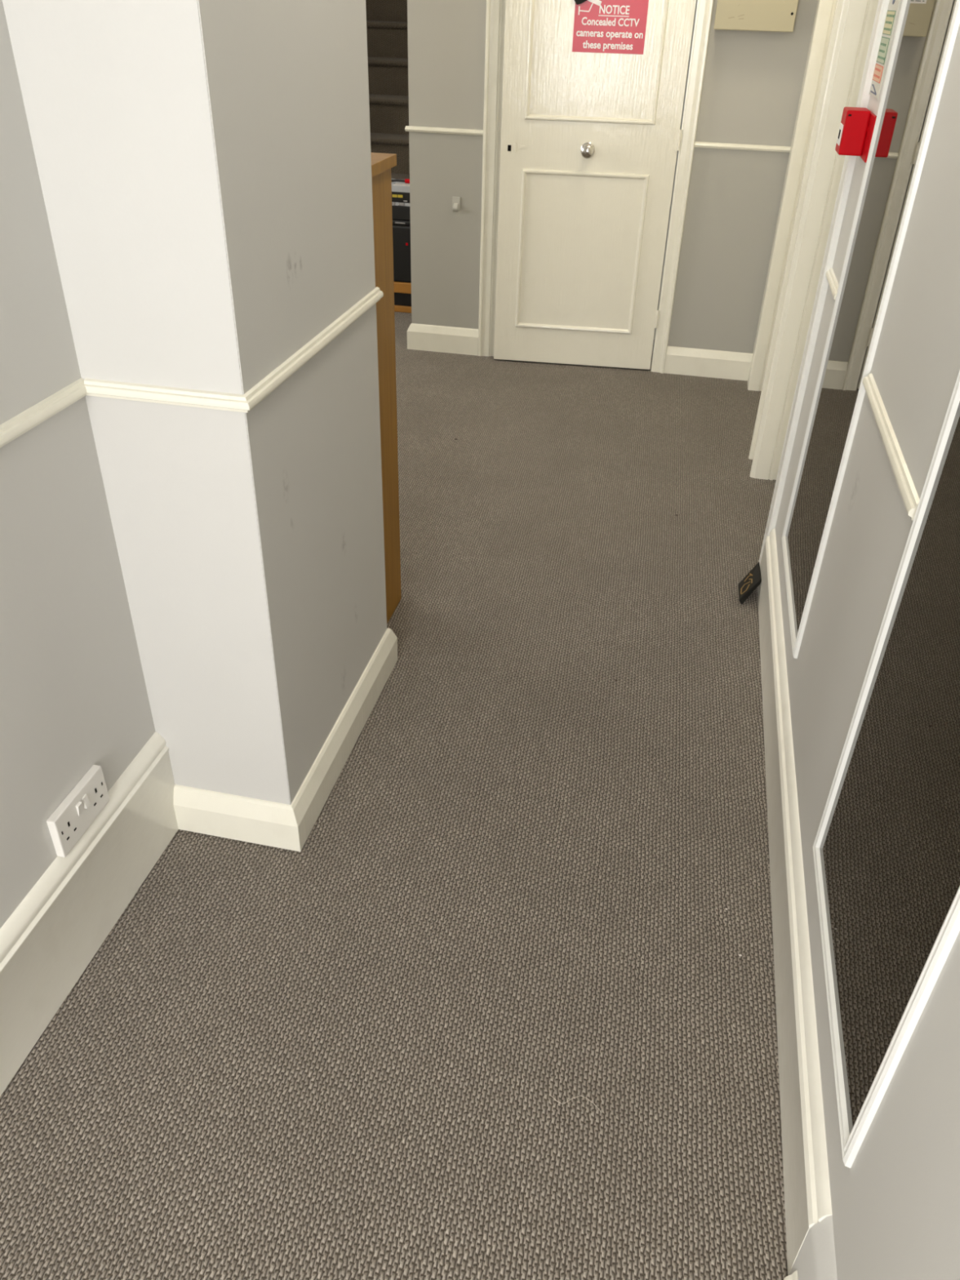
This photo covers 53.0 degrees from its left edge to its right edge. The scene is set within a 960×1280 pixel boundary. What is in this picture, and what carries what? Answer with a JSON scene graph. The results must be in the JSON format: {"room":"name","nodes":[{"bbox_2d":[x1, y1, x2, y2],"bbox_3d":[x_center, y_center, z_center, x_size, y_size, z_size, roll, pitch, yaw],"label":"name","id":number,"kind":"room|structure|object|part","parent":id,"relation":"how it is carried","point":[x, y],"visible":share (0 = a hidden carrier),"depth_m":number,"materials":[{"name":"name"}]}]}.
{"room":"hallway","nodes":[
{"label":"hallway","id":0,"kind":"room"},
{"bbox_2d":[0,0,155,928],"bbox_3d":[-0.968,-0.043,0.378,0.175,2.600,4.650,8,34,9],"label":"wall","id":1,"kind":"structure","parent":0,"point":[74,698],"depth_m":1.51,"materials":[{"name":"paint"}]},
{"bbox_2d":[0,377,86,448],"bbox_3d":[-1.002,0.551,0.097,0.014,0.026,3.535,8,34,9],"label":"trim","id":2,"kind":"structure","parent":1,"relation":"attached to","point":[12,428],"depth_m":1.43,"materials":[{"name":"beige paint"}]},
{"bbox_2d":[46,764,109,857],"bbox_3d":[-0.699,0.298,1.684,0.021,0.084,0.147,8,34,9],"label":"double socket","id":3,"kind":"object","parent":1,"relation":"attached to","point":[82,806],"visible":1,"depth_m":1.67,"materials":[{"name":"white plastic"}]},
{"bbox_2d":[75,801,83,815],"bbox_3d":[-0.693,0.292,1.668,0.005,0.024,0.012,8,34,9],"label":"rocker switch","id":4,"kind":"object","parent":3,"relation":"attached to","point":[79,805],"depth_m":1.66,"materials":[{"name":"white plastic"}]},
{"bbox_2d":[81,794,90,808],"bbox_3d":[-0.689,0.282,1.683,0.005,0.024,0.012,8,34,9],"label":"rocker switch","id":5,"kind":"object","parent":3,"relation":"attached to","point":[86,798],"depth_m":1.68,"materials":[{"name":"white plastic"}]},
{"bbox_2d":[0,731,178,1096],"bbox_3d":[-1.020,1.246,0.563,0.022,0.252,3.534,8,34,9],"label":"baseboard","id":6,"kind":"structure","parent":1,"relation":"attached to","point":[49,940],"depth_m":1.71,"materials":[{"name":"paint"}]},
{"bbox_2d":[84,286,383,413],"bbox_3d":[-0.418,-0.567,1.786,0.282,0.026,0.701,8,34,9],"label":"trim","id":7,"kind":"structure","parent":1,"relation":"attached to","point":[245,402],"depth_m":1.52,"materials":[{"name":"beige paint"}]},
{"bbox_2d":[2,0,386,804],"bbox_3d":[-0.419,-0.850,1.602,0.275,2.600,0.678,8,34,9],"label":"wall pillar","id":8,"kind":"structure","parent":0,"point":[204,166],"depth_m":1.58,"materials":[{"name":"paint"}]},
{"bbox_2d":[173,627,397,851],"bbox_3d":[-0.431,0.184,2.292,0.276,0.114,0.719,8,34,9],"label":"baseboard","id":9,"kind":"structure","parent":8,"relation":"attached to","point":[240,818],"depth_m":2.02,"materials":[{"name":"beige paint"}]},
{"bbox_2d":[0,311,787,1279],"bbox_3d":[-0.514,-0.546,3.520,4.700,0.050,10.700,8,34,9],"label":"floor","id":10,"kind":"structure","parent":0,"point":[342,1056],"depth_m":1.82,"materials":[{"name":"carpet"}]},
{"bbox_2d":[370,152,401,623],"bbox_3d":[-0.351,-0.547,2.420,0.225,1.188,0.332,8,34,9],"label":"wooden counter end","id":11,"kind":"object","parent":10,"relation":"on","point":[382,164],"visible":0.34,"depth_m":2.40,"materials":[{"name":"brown wood"}]},
{"bbox_2d":[365,0,409,179],"bbox_3d":[-0.373,-3.674,6.087,1.068,2.280,2.660,8,34,9],"label":"shelving","id":12,"kind":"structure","parent":10,"relation":"on","point":[386,20],"depth_m":5.99,"materials":[{"name":"metal"}]},
{"bbox_2d":[393,280,411,312],"bbox_3d":[-0.423,-1.964,5.441,0.340,0.162,0.220,8,34,9],"label":"wooden crate","id":13,"kind":"object","parent":10,"relation":"on","point":[402,290],"visible":0.09,"depth_m":5.37,"materials":[{"name":"brown wood"}]},
{"bbox_2d":[392,219,411,282],"bbox_3d":[-0.417,-2.161,5.303,0.336,0.318,0.224,8,34,9],"label":"crate","id":14,"kind":"object","parent":13,"relation":"on","point":[401,228],"visible":0.3,"depth_m":5.21,"materials":[{"name":"black plastic"}]},
{"bbox_2d":[391,201,410,220],"bbox_3d":[-0.413,-2.329,5.188,0.326,0.088,0.216,8,34,9],"label":"case","id":15,"kind":"object","parent":14,"relation":"on","point":[400,211],"visible":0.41,"depth_m":5.10,"materials":[{"name":"black plastic"}]},
{"bbox_2d":[391,191,409,203],"bbox_3d":[-0.410,-2.387,5.151,0.320,0.050,0.208,8,34,9],"label":"case","id":16,"kind":"object","parent":15,"relation":"on","point":[397,197],"visible":0.23,"depth_m":5.07,"materials":[{"name":"black plastic"}]},
{"bbox_2d":[392,194,402,197],"bbox_3d":[-0.468,-2.341,5.070,0.126,0.013,0.002,8,34,9],"label":"print","id":17,"kind":"object","parent":16,"relation":"attached to","point":[393,195],"depth_m":5.06,"materials":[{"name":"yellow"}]},
{"bbox_2d":[391,178,409,192],"bbox_3d":[-0.409,-2.421,5.128,0.310,0.030,0.208,8,34,9],"label":"tray","id":18,"kind":"object","parent":16,"relation":"on","point":[402,187],"visible":0.12,"depth_m":5.05,"materials":[{"name":"grey plastic"}]},
{"bbox_2d":[391,178,409,183],"bbox_3d":[-0.385,-2.425,5.086,0.203,0.023,0.027,5,34,5],"label":"tool","id":19,"kind":"object","parent":18,"relation":"on","point":[406,180],"visible":0.52,"depth_m":5.09,"materials":[{"name":"red plastic"}]},
{"bbox_3d":[-0.340,-2.421,5.082,0.112,0.023,0.026,5,34,5],"label":"tool handle","id":20,"kind":"part","parent":19,"relation":"part of","materials":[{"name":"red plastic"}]},
{"bbox_3d":[-0.413,-2.284,5.223,0.336,0.025,0.220,8,34,9],"label":"box lid","id":21,"kind":"part","parent":14,"relation":"part of","materials":[{"name":"black plastic"}]},
{"bbox_2d":[550,1094,601,1112],"bbox_3d":[0.157,0.752,1.570,0.086,0.001,0.022,8,34,9],"label":"thread","id":22,"kind":"object","parent":10,"relation":"on","point":[550,1095],"visible":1,"depth_m":1.57,"materials":[{"name":"beige fabric"}]},
{"bbox_2d":[737,561,761,604],"bbox_3d":[0.818,-0.181,2.926,0.061,0.060,0.196,8,34,9],"label":"door stop","id":23,"kind":"object","parent":10,"relation":"on","point":[752,580],"visible":1,"depth_m":2.90,"materials":[{"name":"black"}]},
{"bbox_2d":[407,0,817,353],"bbox_3d":[0.798,-2.445,4.028,2.230,2.600,0.180,8,34,9],"label":"wall","id":24,"kind":"structure","parent":0,"point":[753,81],"depth_m":4.23,"materials":[{"name":"paint"}]},
{"bbox_2d":[406,323,478,355],"bbox_3d":[-0.178,-1.516,4.821,0.364,0.125,0.090,8,34,9],"label":"baseboard","id":25,"kind":"structure","parent":24,"relation":"attached to","point":[451,340],"depth_m":4.79,"materials":[{"name":"beige paint"}]},
{"bbox_2d":[404,125,483,135],"bbox_3d":[-0.159,-2.264,4.279,0.359,0.021,0.014,8,34,9],"label":"trim","id":26,"kind":"structure","parent":24,"relation":"attached to","point":[408,128],"depth_m":4.28,"materials":[{"name":"beige paint"}]},
{"bbox_2d":[452,196,460,212],"bbox_3d":[-0.112,-2.005,4.431,0.038,0.062,0.027,8,34,9],"label":"hook","id":27,"kind":"object","parent":24,"relation":"attached to","point":[455,200],"visible":1,"depth_m":4.43,"materials":[{"name":"grey plastic"}]},
{"bbox_3d":[-0.113,-1.992,4.436,0.020,0.034,0.021,8,34,9],"label":"hook arm","id":28,"kind":"part","parent":27,"relation":"part of","materials":[{"name":"grey plastic"}]},
{"bbox_2d":[490,0,505,356],"bbox_3d":[0.495,-2.253,4.230,0.810,2.040,0.188,8,34,9],"label":"trim","id":29,"kind":"structure","parent":24,"relation":"attached to","point":[503,16],"depth_m":4.32,"materials":[{"name":"beige paint"}]},
{"bbox_2d":[493,0,696,369],"bbox_3d":[0.472,-2.171,4.119,0.770,2.012,0.101,6,34,6],"label":"door","id":30,"kind":"structure","parent":24,"relation":"in","point":[590,143],"depth_m":4.24,"materials":[{"name":"paint"}]},
{"bbox_3d":[0.173,-2.148,4.194,0.048,0.040,0.003,6,34,6],"label":"keyhole plate","id":31,"kind":"part","parent":30,"relation":"part of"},
{"bbox_2d":[573,0,586,4],"bbox_3d":[0.410,-2.629,3.829,0.064,0.170,0.013,5,34,5],"label":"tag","id":32,"kind":"object","parent":30,"relation":"attached to","point":[577,2],"visible":1,"depth_m":3.87,"materials":[{"name":"black plastic"}]},
{"bbox_3d":[0.452,-1.762,4.402,0.556,0.688,0.010,6,34,6],"label":"panel moulding","id":33,"kind":"part","parent":30,"relation":"part of","materials":[{"name":"paint"}]},
{"bbox_3d":[0.463,-2.104,4.141,0.062,0.062,0.061,6,34,6],"label":"knob","id":34,"kind":"part","parent":30,"relation":"part of","materials":[{"name":"silver metal"}]},
{"bbox_3d":[0.477,-2.558,3.866,0.556,0.848,0.010,6,34,6],"label":"panel moulding","id":35,"kind":"part","parent":30,"relation":"part of","materials":[{"name":"paint"}]},
{"bbox_2d":[572,0,648,54],"bbox_3d":[0.529,-2.555,3.864,0.292,0.340,0.003,6,34,6],"label":"notice sign","id":36,"kind":"object","parent":30,"relation":"attached to","point":[600,26],"visible":1,"depth_m":3.91,"materials":[{"name":"red"}]},
{"bbox_2d":[477,0,714,373],"bbox_3d":[0.466,-2.225,4.135,0.920,2.100,0.025,8,34,9],"label":"trim","id":37,"kind":"structure","parent":24,"relation":"attached to","point":[704,13],"depth_m":4.24,"materials":[{"name":"beige paint"}]},
{"bbox_2d":[663,346,752,381],"bbox_3d":[1.090,-1.315,4.580,0.414,0.125,0.020,8,34,9],"label":"baseboard","id":38,"kind":"structure","parent":24,"relation":"attached to","point":[678,360],"depth_m":4.57,"materials":[{"name":"beige paint"}]},
{"bbox_2d":[694,141,791,152],"bbox_3d":[1.117,-2.082,4.067,0.419,0.021,0.014,8,34,9],"label":"trim","id":39,"kind":"structure","parent":24,"relation":"attached to","point":[698,144],"depth_m":4.07,"materials":[{"name":"beige paint"}]},
{"bbox_2d":[713,0,798,31],"bbox_3d":[1.086,-2.622,3.668,0.304,0.505,0.092,8,34,9],"label":"electrical box","id":40,"kind":"object","parent":24,"relation":"attached to","point":[772,15],"visible":1,"depth_m":3.74,"materials":[{"name":"beige metal"}]},
{"bbox_2d":[747,0,836,391],"bbox_3d":[1.397,-2.026,3.934,0.233,2.040,0.132,8,34,9],"label":"trim","id":41,"kind":"structure","parent":24,"relation":"attached to","point":[825,9],"depth_m":3.98,"materials":[{"name":"beige paint"}]},
{"bbox_2d":[653,0,697,339],"bbox_3d":[0.592,-2.734,4.449,0.850,2.600,0.050,8,34,9],"label":"trim","id":42,"kind":"structure","parent":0,"point":[696,0],"depth_m":4.63,"materials":[{"name":"paint"}]},
{"bbox_2d":[774,0,959,1279],"bbox_3d":[0.698,-0.442,1.048,0.200,2.600,6.880,8,34,9],"label":"wall","id":43,"kind":"structure","parent":0,"point":[895,1211],"depth_m":1.46,"materials":[{"name":"paint"}]},
{"bbox_2d":[757,528,831,1279],"bbox_3d":[0.347,1.071,0.944,0.030,0.187,4.925,8,34,9],"label":"baseboard","id":44,"kind":"structure","parent":43,"relation":"attached to","point":[806,1187],"depth_m":1.67,"materials":[{"name":"paint"}]},
{"bbox_2d":[788,1215,837,1279],"bbox_3d":[0.415,0.913,1.184,0.019,0.186,0.315,8,34,9],"label":"trim","id":45,"kind":"structure","parent":43,"relation":"attached to","point":[815,1260],"depth_m":1.25,"materials":[{"name":"paint"}]},
{"bbox_2d":[748,0,878,479],"bbox_3d":[1.186,-1.498,3.141,0.241,2.040,0.203,8,34,9],"label":"trim","id":46,"kind":"structure","parent":43,"relation":"attached to","point":[853,21],"depth_m":3.17,"materials":[{"name":"beige paint"}]},
{"bbox_2d":[758,0,889,564],"bbox_3d":[0.992,-1.272,2.741,0.027,2.100,0.802,8,34,9],"label":"trim","id":47,"kind":"structure","parent":43,"relation":"attached to","point":[864,95],"depth_m":2.52,"materials":[{"name":"white paint"}]},
{"bbox_2d":[825,267,838,299],"bbox_3d":[0.874,-0.882,2.386,0.013,0.026,0.248,8,34,9],"label":"trim","id":48,"kind":"structure","parent":43,"relation":"attached to","point":[832,280],"depth_m":2.38,"materials":[{"name":"beige paint"}]},
{"bbox_2d":[835,106,876,162],"bbox_3d":[0.861,-1.163,2.212,0.060,0.096,0.173,8,34,9],"label":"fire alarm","id":49,"kind":"object","parent":43,"relation":"attached to","point":[857,125],"visible":0.91,"depth_m":2.20,"materials":[{"name":"red plastic"}]},
{"bbox_3d":[0.840,-1.180,2.245,0.002,0.042,0.060,8,34,9],"label":"break glass","id":50,"kind":"part","parent":49,"relation":"part of","materials":[{"name":"white paper"}]},
{"bbox_3d":[0.887,-1.157,2.208,0.006,0.092,0.173,8,34,9],"label":"plate","id":51,"kind":"part","parent":49,"relation":"part of","materials":[{"name":"red plastic"}]},
{"bbox_2d":[782,0,959,658],"bbox_3d":[0.793,-0.915,1.863,0.010,1.922,0.590,8,34,9],"label":"wall mirror","id":52,"kind":"object","parent":43,"relation":"attached to","point":[926,33],"visible":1,"depth_m":1.96,"materials":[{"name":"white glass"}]},
{"bbox_2d":[869,0,901,99],"bbox_3d":[0.904,-1.417,2.084,0.005,0.420,0.170,8,34,9],"label":"notice","id":53,"kind":"object","parent":43,"relation":"attached to","point":[894,5],"visible":1,"depth_m":2.13,"materials":[{"name":"white paper"}]},
{"bbox_2d":[873,67,880,78],"bbox_3d":[0.898,-1.281,2.175,0.001,0.017,0.102,8,34,9],"label":"print","id":54,"kind":"object","parent":53,"relation":"attached to","point":[877,73],"depth_m":2.18,"materials":[{"name":"orange"}]},
{"bbox_2d":[877,42,886,60],"bbox_3d":[0.898,-1.313,2.147,0.001,0.030,0.114,8,34,9],"label":"print","id":55,"kind":"object","parent":53,"relation":"on","point":[882,55],"depth_m":2.15,"materials":[{"name":"green"}]},
{"bbox_2d":[884,13,893,31],"bbox_3d":[0.899,-1.358,2.117,0.001,0.030,0.113,8,34,9],"label":"print","id":56,"kind":"object","parent":53,"relation":"on","point":[889,22],"depth_m":2.11,"materials":[{"name":"yellow"}]},
{"bbox_2d":[813,369,959,1168],"bbox_3d":[0.543,-0.282,0.902,0.010,1.911,0.560,8,34,9],"label":"wall mirror","id":57,"kind":"object","parent":43,"relation":"attached to","point":[886,845],"visible":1,"depth_m":1.21,"materials":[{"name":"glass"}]},
{"bbox_2d":[862,373,919,520],"bbox_3d":[0.657,-0.330,1.556,0.013,0.026,0.568,8,34,9],"label":"trim","id":58,"kind":"structure","parent":43,"relation":"attached to","point":[908,491],"depth_m":1.50,"materials":[{"name":"beige paint"}]}
]}

